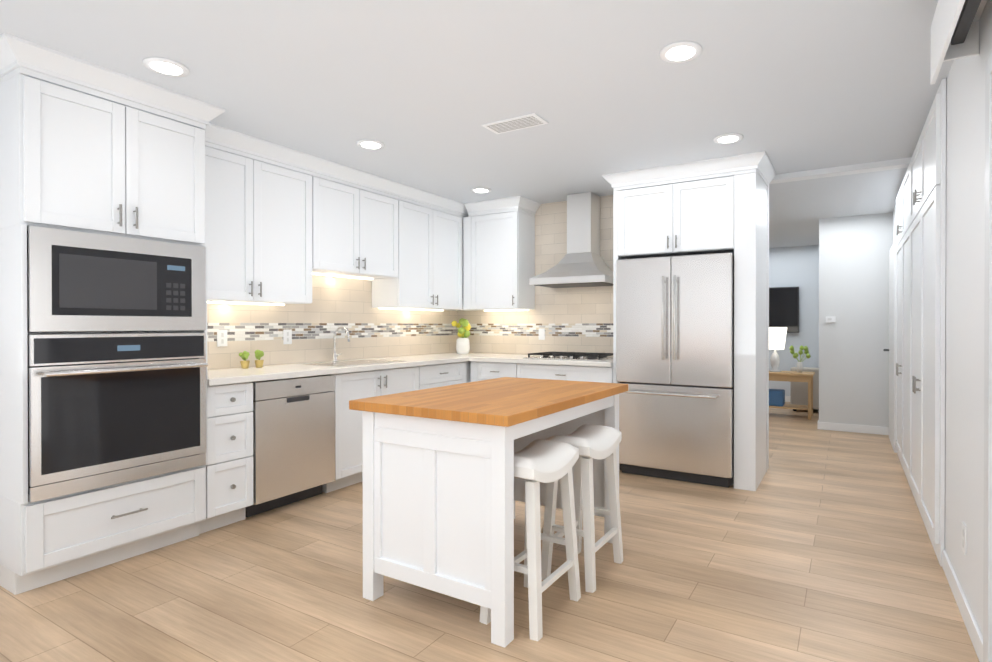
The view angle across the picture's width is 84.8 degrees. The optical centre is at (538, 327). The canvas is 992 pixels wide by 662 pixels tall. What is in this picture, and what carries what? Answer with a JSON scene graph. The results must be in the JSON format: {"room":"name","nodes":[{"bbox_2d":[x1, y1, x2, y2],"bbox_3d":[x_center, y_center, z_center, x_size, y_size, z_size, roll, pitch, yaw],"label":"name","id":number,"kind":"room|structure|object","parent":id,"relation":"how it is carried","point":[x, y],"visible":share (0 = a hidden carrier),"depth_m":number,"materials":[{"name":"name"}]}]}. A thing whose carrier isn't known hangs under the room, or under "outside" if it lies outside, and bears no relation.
{"room":"kitchen","nodes":[
{"label":"kitchen","id":0,"kind":"room"},
{"bbox_2d":[207,301,283,305],"bbox_3d":[-2.156,-0.171,3.779,0.030,0.011,0.826,0,0,30],"label":"led light","id":1,"kind":"object","parent":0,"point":[207,301],"depth_m":3.86,"materials":[{"name":"white plastic"}]},
{"bbox_2d":[0,0,953,247],"bbox_3d":[0.318,-1.290,4.277,5.190,0.060,11.700,0,0,30],"label":"ceiling","id":2,"kind":"structure","parent":0,"point":[423,91],"depth_m":2.75,"materials":[{"name":"white paint"}]},
{"bbox_2d":[142,57,189,76],"bbox_3d":[-1.784,-1.246,2.598,0.188,0.011,0.188,0,0,30],"label":"recessed light","id":3,"kind":"object","parent":2,"relation":"in","point":[166,67],"visible":0.96,"depth_m":2.58,"materials":[{"name":"white plastic"}]},
{"bbox_2d":[356,139,384,149],"bbox_3d":[-1.150,-1.251,3.710,0.188,0.011,0.188,0,0,30],"label":"recessed light","id":4,"kind":"object","parent":2,"relation":"in","point":[370,144],"visible":1,"depth_m":3.69,"materials":[{"name":"white plastic"}]},
{"bbox_2d":[471,187,490,192],"bbox_3d":[-0.526,-1.257,4.966,0.188,0.011,0.188,0,0,30],"label":"recessed light","id":5,"kind":"object","parent":2,"relation":"in","point":[481,190],"visible":0.98,"depth_m":4.95,"materials":[{"name":"white plastic"}]},
{"bbox_2d":[482,113,548,133],"bbox_3d":[-0.145,-1.251,3.333,0.380,0.008,0.170,0,0,30],"label":"ceiling vent","id":6,"kind":"object","parent":2,"relation":"in","point":[517,123],"visible":0.98,"depth_m":3.31,"materials":[{"name":"white metal"}]},
{"bbox_2d":[660,41,701,62],"bbox_3d":[0.644,-1.245,2.456,0.188,0.011,0.188,0,0,30],"label":"recessed light","id":7,"kind":"object","parent":2,"relation":"in","point":[680,51],"visible":0.98,"depth_m":2.44,"materials":[{"name":"white plastic"}]},
{"bbox_2d":[713,133,742,143],"bbox_3d":[1.257,-1.251,3.592,0.188,0.011,0.188,0,0,30],"label":"recessed light","id":8,"kind":"object","parent":2,"relation":"in","point":[728,138],"visible":0.98,"depth_m":3.57,"materials":[{"name":"white plastic"}]},
{"bbox_2d":[0,402,978,661],"bbox_3d":[1.534,1.233,3.595,7.990,0.060,11.700,0,0,30],"label":"floor","id":9,"kind":"structure","parent":0,"point":[816,546],"depth_m":2.47,"materials":[{"name":"brown wood"}]},
{"bbox_2d":[0,33,224,594],"bbox_3d":[-2.336,-0.025,2.884,0.695,2.462,0.940,0,0,30],"label":"tall cabinet","id":10,"kind":"object","parent":9,"relation":"on","point":[87,147],"visible":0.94,"depth_m":2.59,"materials":[{"name":"white wood"}]},
{"bbox_2d":[27,226,205,331],"bbox_3d":[-2.341,-0.219,2.886,0.632,0.470,0.756,0,0,30],"label":"built-in microwave","id":11,"kind":"object","parent":10,"relation":"in","point":[80,281],"visible":0.98,"depth_m":2.67,"materials":[{"name":"grey metal"}]},
{"bbox_2d":[28,333,207,502],"bbox_3d":[-2.309,0.403,2.870,0.707,0.746,0.756,0,0,30],"label":"wall oven","id":12,"kind":"object","parent":10,"relation":"in","point":[106,409],"visible":1,"depth_m":2.66,"materials":[{"name":"grey metal"}]},
{"bbox_2d":[199,382,252,533],"bbox_3d":[-2.100,0.770,3.382,0.615,0.868,0.287,0,0,30],"label":"base cabinet","id":13,"kind":"object","parent":9,"relation":"on","point":[229,482],"depth_m":3.23,"materials":[{"name":"white wood"}]},
{"bbox_2d":[207,353,490,385],"bbox_3d":[-1.393,0.306,4.587,0.651,0.040,3.084,0,0,30],"label":"countertop","id":14,"kind":"structure","parent":13,"relation":"on","point":[236,375],"depth_m":3.85,"materials":[{"name":"white stone"}]},
{"bbox_2d":[239,351,249,368],"bbox_3d":[-2.078,0.227,3.830,0.063,0.124,0.063,0,0,30],"label":"plant pot","id":15,"kind":"object","parent":14,"relation":"on","point":[244,355],"visible":1,"depth_m":3.82,"materials":[{"name":"gold metal"}]},
{"bbox_2d":[254,350,263,367],"bbox_3d":[-2.017,0.224,3.915,0.069,0.130,0.065,0,0,30],"label":"plant pot","id":16,"kind":"object","parent":14,"relation":"on","point":[259,354],"visible":1,"depth_m":3.90,"materials":[{"name":"gold metal"}]},
{"bbox_2d":[331,327,349,361],"bbox_3d":[-1.632,0.139,4.524,0.206,0.294,0.098,0,0,30],"label":"faucet","id":17,"kind":"object","parent":14,"relation":"on","point":[335,355],"visible":0.98,"depth_m":4.53,"materials":[{"name":"silver metal"}]},
{"bbox_2d":[301,359,400,366],"bbox_3d":[-1.488,0.285,4.416,0.420,0.004,0.720,0,0,30],"label":"sink","id":18,"kind":"object","parent":14,"relation":"in","point":[354,362],"visible":1,"depth_m":4.39,"materials":[{"name":"silver metal"}]},
{"bbox_2d":[451,318,470,353],"bbox_3d":[-0.806,0.089,5.779,0.192,0.382,0.203,0,0,30],"label":"flower vase","id":19,"kind":"object","parent":14,"relation":"on","point":[462,345],"visible":1,"depth_m":5.74,"materials":[{"name":"white ceramic"}]},
{"bbox_2d":[245,375,334,516],"bbox_3d":[-1.864,0.771,3.764,0.616,0.863,0.600,0,0,30],"label":"dishwasher","id":20,"kind":"object","parent":9,"relation":"on","point":[293,455],"visible":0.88,"depth_m":3.58,"materials":[{"name":"grey metal"}]},
{"bbox_2d":[322,365,426,492],"bbox_3d":[-1.494,0.765,4.444,0.615,0.868,0.939,0,0,30],"label":"base cabinet","id":21,"kind":"object","parent":9,"relation":"on","point":[373,383],"depth_m":4.06,"materials":[{"name":"white wood"}]},
{"bbox_2d":[427,361,466,388],"bbox_3d":[-1.141,0.762,5.062,0.615,0.868,0.719,0,0,30],"label":"base cabinet","id":22,"kind":"object","parent":9,"relation":"on","point":[438,375],"depth_m":4.96,"materials":[{"name":"white wood"}]},
{"bbox_2d":[467,361,471,382],"bbox_3d":[-0.832,0.760,5.603,0.615,0.868,0.766,0,0,30],"label":"base cabinet","id":23,"kind":"object","parent":9,"relation":"on","point":[468,362],"depth_m":5.29,"materials":[{"name":"white wood"}]},
{"bbox_2d":[362,393,618,647],"bbox_3d":[-0.165,0.784,2.743,0.760,0.844,1.180,0,0,30],"label":"kitchen island","id":24,"kind":"object","parent":9,"relation":"on","point":[443,489],"depth_m":2.23,"materials":[{"name":"white wood"}]},
{"bbox_2d":[349,377,627,428],"bbox_3d":[-0.165,0.342,2.741,0.840,0.040,1.260,0,0,30],"label":"island countertop","id":25,"kind":"structure","parent":24,"relation":"on","point":[503,402],"depth_m":2.40,"materials":[{"name":"orange wood"}]},
{"bbox_2d":[471,361,522,381],"bbox_3d":[-0.254,0.761,5.358,0.585,0.868,0.615,0,0,30],"label":"base cabinet","id":26,"kind":"object","parent":9,"relation":"on","point":[480,371],"depth_m":5.10,"materials":[{"name":"white wood"}]},
{"bbox_2d":[479,439,580,640],"bbox_3d":[-0.027,0.863,2.319,0.277,0.696,0.400,0,0,30],"label":"stool","id":27,"kind":"object","parent":9,"relation":"on","point":[537,462],"visible":0.71,"depth_m":2.23,"materials":[{"name":"white wood"}]},
{"bbox_2d":[523,363,612,382],"bbox_3d":[0.332,0.762,5.024,1.001,0.868,0.615,0,0,30],"label":"base cabinet","id":28,"kind":"object","parent":9,"relation":"on","point":[535,371],"depth_m":4.71,"materials":[{"name":"white wood"}]},
{"bbox_2d":[469,354,612,366],"bbox_3d":[0.130,0.304,5.120,1.449,0.040,0.647,0,0,30],"label":"countertop","id":29,"kind":"structure","parent":28,"relation":"on","point":[503,358],"depth_m":4.88,"materials":[{"name":"white stone"}]},
{"bbox_2d":[523,352,612,360],"bbox_3d":[0.317,0.262,4.998,0.760,0.044,0.520,0,0,30],"label":"gas cooktop","id":30,"kind":"object","parent":29,"relation":"in","point":[581,356],"visible":0.98,"depth_m":4.87,"materials":[{"name":"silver metal"}]},
{"bbox_2d":[541,424,622,592],"bbox_3d":[0.222,0.861,2.695,0.277,0.696,0.400,0,0,30],"label":"stool","id":31,"kind":"object","parent":9,"relation":"on","point":[592,442],"visible":0.79,"depth_m":2.60,"materials":[{"name":"white wood"}]},
{"bbox_2d":[616,253,733,487],"bbox_3d":[1.175,0.321,4.474,0.906,1.755,0.721,0,0,30],"label":"refrigerator","id":32,"kind":"object","parent":9,"relation":"on","point":[675,343],"visible":0.9,"depth_m":4.19,"materials":[{"name":"grey metal"}]},
{"bbox_2d":[602,151,775,490],"bbox_3d":[1.239,-0.032,4.470,1.253,2.462,0.678,0,0,30],"label":"surround","id":33,"kind":"object","parent":9,"relation":"on","point":[714,206],"visible":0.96,"depth_m":4.13,"materials":[{"name":"white wood"}]},
{"bbox_2d":[769,371,814,419],"bbox_3d":[3.315,0.891,7.269,0.680,0.590,0.390,0,0,30],"label":"console table","id":34,"kind":"object","parent":9,"relation":"on","point":[792,376],"visible":0.54,"depth_m":7.08,"materials":[{"name":"brown wood"}]},
{"bbox_2d":[769,389,784,405],"bbox_3d":[3.193,0.945,7.338,0.240,0.199,0.270,0,0,30],"label":"storage bins","id":35,"kind":"object","parent":34,"relation":"on","point":[776,397],"visible":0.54,"depth_m":7.21,"materials":[{"name":"blue fabric"}]},
{"bbox_2d":[769,327,786,371],"bbox_3d":[3.199,0.295,7.326,0.300,0.600,0.300,0,0,30],"label":"table lamp","id":36,"kind":"object","parent":34,"relation":"on","point":[777,336],"visible":0.9,"depth_m":7.22,"materials":[{"name":"white ceramic"}]},
{"bbox_2d":[789,345,810,372],"bbox_3d":[3.472,0.416,7.194,0.254,0.360,0.257,0,0,30],"label":"vase","id":37,"kind":"object","parent":34,"relation":"on","point":[799,367],"visible":1,"depth_m":7.17,"materials":[{"name":"green plant"}]},
{"bbox_2d":[790,367,818,410],"bbox_3d":[4.153,0.759,7.809,0.880,0.850,0.880,0,0,30],"label":"sofa","id":38,"kind":"object","parent":9,"relation":"on","point":[798,393],"visible":0.29,"depth_m":7.56,"materials":[{"name":"grey fabric"}]},
{"bbox_2d":[895,78,945,566],"bbox_3d":[2.682,-0.028,3.913,0.074,2.458,2.700,0,0,30],"label":"tall cabinet","id":39,"kind":"object","parent":9,"relation":"on","point":[920,319],"visible":1,"depth_m":3.22,"materials":[{"name":"white wood"}]},
{"bbox_2d":[766,184,768,471],"bbox_3d":[0.520,-0.035,5.353,3.240,2.460,0.120,0,0,30],"label":"wall","id":40,"kind":"structure","parent":0,"point":[767,428],"depth_m":4.54,"materials":[{"name":"white paint"}]},
{"bbox_2d":[769,245,818,395],"bbox_3d":[3.228,-0.052,9.081,4.490,2.460,0.120,0,0,30],"label":"wall","id":41,"kind":"structure","parent":0,"point":[796,266],"depth_m":8.51,"materials":[{"name":"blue paint"}]},
{"bbox_2d":[769,287,798,332],"bbox_3d":[3.556,-0.281,8.787,1.210,0.720,0.060,0,0,30],"label":"wall-mounted tv","id":42,"kind":"object","parent":41,"relation":"attached to","point":[783,306],"visible":0.36,"depth_m":8.56,"materials":[{"name":"black plastic"}]},
{"bbox_2d":[785,396,789,401],"bbox_3d":[3.200,1.133,9.026,4.240,0.090,0.012,0,0,30],"label":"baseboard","id":43,"kind":"structure","parent":41,"relation":"attached to","point":[787,398],"depth_m":8.59,"materials":[{"name":"white"}]},
{"bbox_2d":[769,157,911,183],"bbox_3d":[2.366,-1.238,4.295,1.010,0.045,0.120,0,0,30],"label":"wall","id":44,"kind":"structure","parent":0,"point":[848,170],"depth_m":4.24,"materials":[{"name":"white paint"}]},
{"bbox_2d":[819,213,892,426],"bbox_3d":[3.622,-0.039,6.209,0.720,2.460,0.120,0,0,30],"label":"wall","id":45,"kind":"structure","parent":0,"point":[854,300],"depth_m":6.16,"materials":[{"name":"white paint"}]},
{"bbox_2d":[826,316,835,321],"bbox_3d":[3.378,-0.094,6.266,0.100,0.070,0.020,0,0,30],"label":"thermostat","id":46,"kind":"object","parent":45,"relation":"attached to","point":[830,318],"visible":0.96,"depth_m":6.25,"materials":[{"name":"white plastic"}]},
{"bbox_2d":[817,421,888,434],"bbox_3d":[3.584,1.146,6.161,0.732,0.090,0.016,0,0,30],"label":"baseboard","id":47,"kind":"structure","parent":45,"relation":"attached to","point":[855,428],"depth_m":6.15,"materials":[{"name":"white"}]},
{"bbox_2d":[893,0,991,635],"bbox_3d":[2.322,-0.025,3.082,0.120,2.460,11.200,0,0,30],"label":"wall","id":48,"kind":"structure","parent":0,"point":[965,279],"depth_m":2.25,"materials":[{"name":"white paint"}]},
{"bbox_2d":[883,240,897,452],"bbox_3d":[3.596,0.179,5.534,0.092,2.030,0.820,0,0,30],"label":"hall door","id":49,"kind":"structure","parent":48,"relation":"in","point":[892,305],"depth_m":5.40,"materials":[{"name":"white wood"}]},
{"bbox_2d":[930,0,987,84],"bbox_3d":[0.973,-1.058,0.986,0.148,0.225,2.530,0,0,30],"label":"valance","id":50,"kind":"object","parent":48,"relation":"attached to","point":[955,30],"visible":1,"depth_m":1.95,"materials":[{"name":"white painted wood"}]},
{"bbox_2d":[942,550,982,661],"bbox_3d":[1.798,1.164,2.304,0.012,0.090,0.970,0,0,30],"label":"baseboard","id":51,"kind":"structure","parent":48,"relation":"attached to","point":[973,629],"depth_m":2.23,"materials":[{"name":"white wood"}]},
{"bbox_2d":[962,522,966,554],"bbox_3d":[1.781,0.881,2.267,0.008,0.115,0.070,0,0,30],"label":"outlet","id":52,"kind":"object","parent":48,"relation":"attached to","point":[964,538],"visible":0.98,"depth_m":2.24,"materials":[{"name":"white plastic"}]},
{"bbox_2d":[983,50,991,661],"bbox_3d":[1.063,0.150,0.894,0.138,2.130,2.190,0,0,30],"label":"door frame","id":53,"kind":"structure","parent":48,"relation":"attached to","point":[987,602],"depth_m":1.83,"materials":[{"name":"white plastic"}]},
{"bbox_3d":[-1.474,-0.035,5.247,0.120,2.460,11.200,0,0,30],"label":"wall","id":54,"kind":"structure","parent":0,"visible":0},
{"bbox_2d":[205,146,311,303],"bbox_3d":[-2.045,-0.655,3.713,0.376,0.955,0.925,0,0,30],"label":"upper cabinet","id":55,"kind":"object","parent":54,"relation":"attached to","point":[258,229],"visible":0.75,"depth_m":3.65,"materials":[{"name":"white wood"}]},
{"bbox_2d":[207,275,458,369],"bbox_3d":[-1.678,-0.462,4.754,0.013,1.599,3.096,0,0,30],"label":"tile backsplash","id":56,"kind":"structure","parent":54,"relation":"attached to","point":[337,302],"depth_m":4.57,"materials":[{"name":"tile"}]},
{"bbox_2d":[217,330,226,346],"bbox_3d":[-2.216,0.074,3.794,0.006,0.115,0.070,0,0,30],"label":"outlet","id":57,"kind":"object","parent":56,"relation":"attached to","point":[222,337],"depth_m":3.79,"materials":[{"name":"white plastic"}]},
{"bbox_2d":[283,329,291,343],"bbox_3d":[-1.963,0.072,4.237,0.006,0.115,0.070,0,0,30],"label":"outlet","id":58,"kind":"object","parent":56,"relation":"attached to","point":[287,333],"depth_m":4.23,"materials":[{"name":"white plastic"}]},
{"bbox_2d":[205,123,468,217],"bbox_3d":[-1.500,-1.201,4.641,0.400,0.125,3.083,0,0,30],"label":"crown molding","id":59,"kind":"structure","parent":54,"relation":"attached to","point":[233,142],"depth_m":4.07,"materials":[{"name":"white wood"}]},
{"bbox_2d":[312,176,397,278],"bbox_3d":[-1.595,-0.789,4.501,0.376,0.695,0.888,0,0,30],"label":"upper cabinet","id":60,"kind":"object","parent":54,"relation":"attached to","point":[354,232],"visible":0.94,"depth_m":4.38,"materials":[{"name":"white wood"}]},
{"bbox_2d":[312,273,372,279],"bbox_3d":[-1.706,-0.435,4.566,0.030,0.011,0.790,0,0,30],"label":"led light","id":61,"kind":"object","parent":60,"relation":"attached to","point":[344,277],"depth_m":4.59,"materials":[{"name":"white plastic"}]},
{"bbox_2d":[372,200,463,310],"bbox_3d":[-1.164,-0.662,5.293,0.340,0.956,0.910,0,0,30],"label":"upper cabinet","id":62,"kind":"object","parent":54,"relation":"attached to","point":[430,259],"depth_m":5.13,"materials":[{"name":"white wood"}]},
{"bbox_2d":[379,308,442,310],"bbox_3d":[-1.243,-0.179,5.379,0.030,0.011,0.880,0,0,30],"label":"led light","id":63,"kind":"object","parent":62,"relation":"attached to","point":[379,308],"depth_m":5.32,"materials":[{"name":"white plastic"}]},
{"bbox_2d":[463,211,534,309],"bbox_3d":[-0.419,-0.664,5.583,0.663,0.955,0.375,0,0,30],"label":"upper cabinet","id":64,"kind":"object","parent":54,"relation":"attached to","point":[498,260],"visible":1,"depth_m":5.45,"materials":[{"name":"white wood"}]},
{"bbox_2d":[464,196,540,216],"bbox_3d":[-0.367,-1.206,5.537,0.670,0.125,0.400,0,0,30],"label":"crown molding","id":65,"kind":"structure","parent":64,"relation":"attached to","point":[511,204],"depth_m":5.40,"materials":[{"name":"white wood"}]},
{"bbox_2d":[484,309,527,310],"bbox_3d":[-0.344,-0.180,5.690,0.535,0.011,0.030,0,0,30],"label":"led light","id":66,"kind":"object","parent":64,"relation":"attached to","point":[526,309],"depth_m":5.67,"materials":[{"name":"white plastic"}]},
{"bbox_2d":[459,195,612,356],"bbox_3d":[0.016,-0.466,5.563,2.094,1.599,0.013,0,0,30],"label":"tile backsplash","id":67,"kind":"structure","parent":54,"relation":"attached to","point":[576,319],"depth_m":5.47,"materials":[{"name":"tile"}]},
{"bbox_2d":[539,328,544,339],"bbox_3d":[0.031,0.067,5.545,0.070,0.115,0.005,0,0,30],"label":"outlet","id":68,"kind":"object","parent":67,"relation":"attached to","point":[541,330],"depth_m":5.54,"materials":[{"name":"white plastic"}]},
{"bbox_2d":[529,192,612,287],"bbox_3d":[0.364,-0.828,5.075,0.760,0.868,0.488,0,0,30],"label":"range hood","id":69,"kind":"object","parent":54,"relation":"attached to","point":[581,263],"visible":0.9,"depth_m":5.06,"materials":[{"name":"silver metal"}]}
]}

